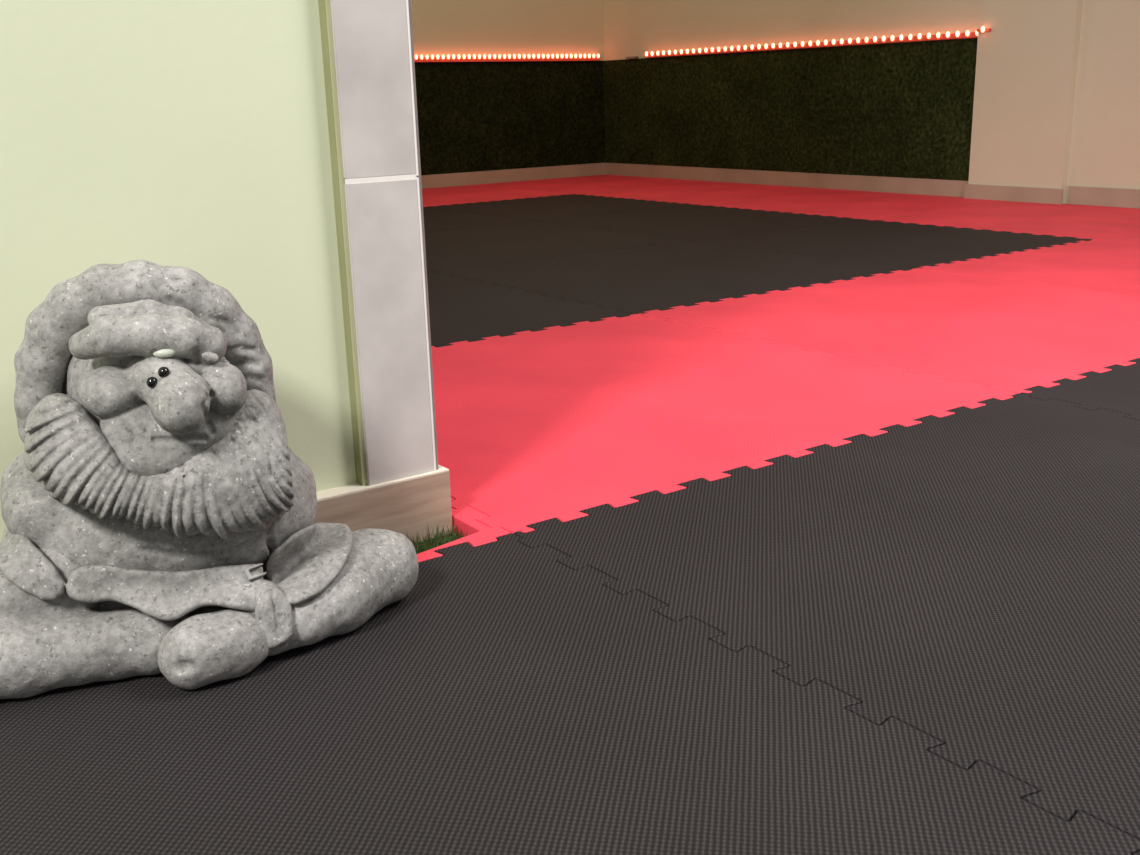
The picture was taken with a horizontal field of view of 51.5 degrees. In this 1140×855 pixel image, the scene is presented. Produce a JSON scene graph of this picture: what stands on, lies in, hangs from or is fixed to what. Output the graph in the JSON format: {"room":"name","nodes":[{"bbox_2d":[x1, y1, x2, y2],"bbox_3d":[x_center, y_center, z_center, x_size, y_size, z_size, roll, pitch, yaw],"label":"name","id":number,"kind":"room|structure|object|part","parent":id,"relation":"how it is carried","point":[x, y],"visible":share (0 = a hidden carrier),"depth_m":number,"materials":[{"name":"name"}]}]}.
{"room":"exercise studio","nodes":[
{"label":"exercise studio","id":0,"kind":"room"},
{"bbox_2d":[0,0,355,541],"bbox_3d":[-1.283,-0.966,0.437,2.560,2.720,0.146,-13,19,-34],"label":"wall","id":1,"kind":"structure","parent":0,"point":[192,134],"depth_m":1.19,"materials":[{"name":"paint"}]},
{"bbox_2d":[318,0,366,485],"bbox_3d":[-0.281,-1.202,1.022,0.001,2.638,0.016,-13,19,-34],"label":"trim","id":2,"kind":"structure","parent":1,"relation":"attached to","point":[322,8],"depth_m":1.30,"materials":[{"name":"green paint"}]},
{"bbox_2d":[330,0,433,484],"bbox_3d":[-0.239,-1.210,1.048,0.087,2.638,0.021,-13,19,-34],"label":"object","id":3,"kind":"structure","parent":1,"relation":"attached to","point":[370,37],"depth_m":1.32,"materials":[{"name":"white tile"}]},
{"bbox_2d":[316,464,448,500],"bbox_3d":[-1.237,0.266,0.779,2.570,0.002,0.173,-13,19,-34],"label":"trim","id":4,"kind":"structure","parent":1,"relation":"attached to","point":[355,487],"depth_m":1.37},
{"bbox_2d":[314,471,452,541],"bbox_3d":[-1.236,0.305,0.790,2.570,0.080,0.173,-13,19,-34],"label":"baseboard","id":5,"kind":"structure","parent":1,"relation":"attached to","point":[412,506],"depth_m":1.40,"materials":[{"name":"brown wood"}]},
{"bbox_2d":[344,8,433,484],"bbox_3d":[-0.239,-1.210,1.048,0.086,2.638,0.021,-13,19,-34],"label":"grout","id":6,"kind":"structure","parent":1,"relation":"attached to","point":[405,176],"depth_m":1.31,"materials":[{"name":"tile"}]},
{"bbox_2d":[406,0,438,470],"bbox_3d":[-0.242,-1.234,1.133,0.007,2.638,0.166,-13,19,-34],"label":"trim","id":7,"kind":"structure","parent":1,"relation":"attached to","point":[409,1],"depth_m":1.35,"materials":[{"name":"silver metal"}]},
{"bbox_2d":[414,533,462,553],"bbox_3d":[-0.227,-0.169,2.602,7.200,0.050,8.200,-13,19,-34],"label":"floor","id":8,"kind":"structure","parent":0,"point":[420,544],"depth_m":1.42,"materials":[{"name":"green plant"}]},
{"bbox_2d":[406,524,467,553],"bbox_3d":[-0.353,0.179,1.258,0.576,0.022,0.077,-13,19,-34],"label":"grass","id":9,"kind":"structure","parent":8,"relation":"on","point":[436,537],"depth_m":1.41,"materials":[{"name":"green plant"}]},
{"bbox_2d":[417,498,509,561],"bbox_3d":[-0.763,0.119,1.510,1.011,0.020,1.018,-13,19,-34],"label":"foam mat","id":10,"kind":"object","parent":8,"relation":"on","point":[465,518],"visible":0.13,"depth_m":1.40,"materials":[{"name":"red rubber"}]},
{"bbox_2d":[423,208,532,232],"bbox_3d":[-0.820,-0.830,4.858,1.018,0.020,0.959,-13,19,-34],"label":"foam mat","id":11,"kind":"object","parent":8,"relation":"on","point":[434,219],"visible":0.27,"depth_m":4.86,"materials":[{"name":"black rubber"}]},
{"bbox_2d":[422,185,569,206],"bbox_3d":[-0.626,-1.200,6.142,0.901,0.020,1.013,-13,19,-34],"label":"foam mat","id":12,"kind":"object","parent":8,"relation":"on","point":[464,194],"visible":0.56,"depth_m":6.08,"materials":[{"name":"red rubber"}]},
{"bbox_2d":[427,272,634,346],"bbox_3d":[-0.526,-0.261,2.826,1.018,0.020,0.958,-13,19,-34],"label":"foam mat","id":13,"kind":"object","parent":8,"relation":"on","point":[460,309],"visible":0.37,"depth_m":2.81,"materials":[{"name":"black rubber"}]},
{"bbox_2d":[425,221,689,271],"bbox_3d":[-0.268,-0.635,4.121,1.018,0.020,0.958,-13,19,-34],"label":"foam mat","id":14,"kind":"object","parent":8,"relation":"on","point":[481,246],"visible":0.56,"depth_m":4.06,"materials":[{"name":"black rubber"}]},
{"bbox_2d":[423,194,695,220],"bbox_3d":[-0.058,-1.000,5.384,0.901,0.020,0.959,-13,19,-34],"label":"foam mat","id":15,"kind":"object","parent":8,"relation":"on","point":[565,206],"visible":0.87,"depth_m":5.33,"materials":[{"name":"black rubber"}]},
{"bbox_2d":[0,533,1139,854],"bbox_3d":[-0.178,0.325,0.731,1.008,0.020,1.008,-13,19,-34],"label":"foam mat","id":16,"kind":"object","parent":8,"relation":"on","point":[514,701],"visible":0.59,"depth_m":0.93,"materials":[{"name":"black rubber"}]},
{"bbox_2d":[0,260,418,698],"bbox_3d":[-0.392,0.032,1.078,0.503,0.362,0.252,-7,17,-18],"label":"stone statue","id":17,"kind":"object","parent":16,"relation":"on","point":[158,510],"visible":1,"depth_m":1.03,"materials":[{"name":"grey stone"}]},
{"bbox_3d":[-0.488,0.164,1.052,0.278,0.125,0.131,-7,17,-18],"label":"leg","id":18,"kind":"part","parent":17,"relation":"part of","materials":[{"name":"grey stone"}]},
{"bbox_2d":[14,260,275,443],"bbox_3d":[-0.397,-0.059,1.103,0.226,0.204,0.134,-7,17,-18],"label":"hood","id":19,"kind":"object","parent":17,"relation":"attached to","point":[44,363],"depth_m":1.03,"materials":[{"name":"grey stone"}]},
{"bbox_3d":[-0.240,0.152,1.162,0.192,0.076,0.186,-7,17,-18],"label":"leg","id":20,"kind":"part","parent":17,"relation":"part of","materials":[{"name":"grey stone"}]},
{"bbox_2d":[476,175,714,193],"bbox_3d":[0.121,-1.366,6.657,0.979,0.020,1.013,-13,19,-34],"label":"foam mat","id":21,"kind":"object","parent":8,"relation":"on","point":[595,183],"visible":0.73,"depth_m":6.62,"materials":[{"name":"red rubber"}]},
{"bbox_2d":[438,241,914,313],"bbox_3d":[0.284,-0.441,3.385,1.018,0.020,0.958,-13,19,-34],"label":"foam mat","id":22,"kind":"object","parent":8,"relation":"on","point":[639,279],"visible":0.79,"depth_m":3.31,"materials":[{"name":"black rubber"}]},
{"bbox_2d":[537,205,861,240],"bbox_3d":[0.494,-0.805,4.647,0.901,0.020,0.958,-13,19,-34],"label":"foam mat","id":23,"kind":"object","parent":8,"relation":"on","point":[690,223],"visible":0.81,"depth_m":4.59,"materials":[{"name":"black rubber"}]},
{"bbox_2d":[578,182,843,204],"bbox_3d":[0.689,-1.166,5.899,0.979,0.020,0.959,-13,19,-34],"label":"foam mat","id":24,"kind":"object","parent":8,"relation":"on","point":[704,193],"visible":0.78,"depth_m":5.85,"materials":[{"name":"red rubber"}]},
{"bbox_2d":[431,314,1016,533],"bbox_3d":[0.043,-0.060,2.067,1.018,0.020,1.018,-13,19,-34],"label":"foam mat","id":25,"kind":"object","parent":8,"relation":"on","point":[558,422],"visible":0.58,"depth_m":1.91,"materials":[{"name":"red rubber"}]},
{"bbox_2d":[514,393,1139,854],"bbox_3d":[0.627,0.145,1.287,1.018,0.020,1.008,-13,19,-34],"label":"foam mat","id":26,"kind":"object","parent":8,"relation":"on","point":[968,577],"visible":0.95,"depth_m":1.25,"materials":[{"name":"black rubber"}]},
{"bbox_2d":[704,190,1011,218],"bbox_3d":[1.240,-0.972,5.162,0.979,0.020,0.958,-13,19,-34],"label":"foam mat","id":27,"kind":"object","parent":8,"relation":"on","point":[853,204],"visible":0.76,"depth_m":5.11,"materials":[{"name":"red rubber"}]},
{"bbox_2d":[639,268,1139,393],"bbox_3d":[0.853,-0.241,2.625,1.018,0.020,1.018,-13,19,-34],"label":"foam mat","id":28,"kind":"object","parent":8,"relation":"on","point":[1016,336],"visible":0.84,"depth_m":2.54,"materials":[{"name":"red rubber"}]},
{"bbox_2d":[692,219,1092,267],"bbox_3d":[1.046,-0.611,3.911,0.901,0.020,0.958,-13,19,-34],"label":"foam mat","id":29,"kind":"object","parent":8,"relation":"on","point":[911,245],"visible":0.82,"depth_m":3.85,"materials":[{"name":"black rubber"}]},
{"bbox_2d":[867,201,1139,238],"bbox_3d":[1.792,-0.778,4.426,0.979,0.020,0.958,-13,19,-34],"label":"foam mat","id":30,"kind":"object","parent":8,"relation":"on","point":[1059,220],"visible":0.82,"depth_m":4.40,"materials":[{"name":"red rubber"}]},
{"bbox_2d":[917,239,1139,295],"bbox_3d":[1.615,-0.411,3.151,0.901,0.020,1.018,-13,19,-34],"label":"foam mat","id":31,"kind":"object","parent":8,"relation":"on","point":[1095,265],"visible":0.88,"depth_m":3.27,"materials":[{"name":"red rubber"}]},
{"bbox_2d":[1020,358,1139,419],"bbox_3d":[1.437,-0.036,1.846,1.018,0.020,1.008,-13,19,-34],"label":"foam mat","id":32,"kind":"object","parent":8,"relation":"on","point":[1117,389],"visible":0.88,"depth_m":1.95,"materials":[{"name":"black rubber"}]},
{"bbox_2d":[411,0,603,168],"bbox_3d":[-1.846,-2.434,5.661,5.216,2.720,0.150,-13,19,-34],"label":"wall","id":33,"kind":"structure","parent":0,"point":[440,27],"depth_m":6.72,"materials":[{"name":"beige paint"}]},
{"bbox_2d":[414,54,599,61],"bbox_3d":[-0.478,-2.084,6.660,1.620,0.039,0.034,-13,19,-34],"label":"strip light","id":34,"kind":"object","parent":33,"relation":"attached to","point":[448,58],"visible":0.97,"depth_m":6.72,"materials":[{"name":"white plastic"}]},
{"bbox_2d":[414,61,604,174],"bbox_3d":[-1.798,-1.477,5.842,4.964,0.611,0.017,-13,19,-34],"label":"panel","id":35,"kind":"object","parent":33,"relation":"attached to","point":[473,116],"visible":0.39,"depth_m":6.84,"materials":[{"name":"green plant"}]},
{"bbox_2d":[421,163,604,188],"bbox_3d":[-1.830,-1.139,5.912,5.056,0.092,0.010,-13,19,-34],"label":"baseboard","id":36,"kind":"structure","parent":33,"relation":"attached to","point":[550,172],"depth_m":6.93,"materials":[{"name":"beige wood"}]},
{"bbox_2d":[603,0,1139,203],"bbox_3d":[2.091,-2.218,4.525,0.190,2.720,6.338,-13,19,-34],"label":"wall","id":37,"kind":"structure","parent":0,"point":[1105,138],"depth_m":4.95,"materials":[{"name":"beige paint"}]},
{"bbox_2d":[603,38,977,180],"bbox_3d":[0.991,-1.651,6.187,0.017,0.612,2.677,-13,19,-34],"label":"panel","id":38,"kind":"object","parent":37,"relation":"attached to","point":[905,110],"visible":1,"depth_m":5.94,"materials":[{"name":"green plant"}]},
{"bbox_2d":[645,26,990,57],"bbox_3d":[1.102,-1.914,5.896,0.068,0.042,2.320,-13,19,-34],"label":"strip light","id":39,"kind":"object","parent":37,"relation":"attached to","point":[957,35],"visible":1,"depth_m":5.72,"materials":[{"name":"white plastic"}]},
{"bbox_2d":[605,163,1139,207],"bbox_3d":[2.061,-0.940,4.839,0.050,0.092,6.338,-13,19,-34],"label":"baseboard","id":40,"kind":"structure","parent":37,"relation":"attached to","point":[937,187],"depth_m":5.58,"materials":[{"name":"beige wood"}]}
]}

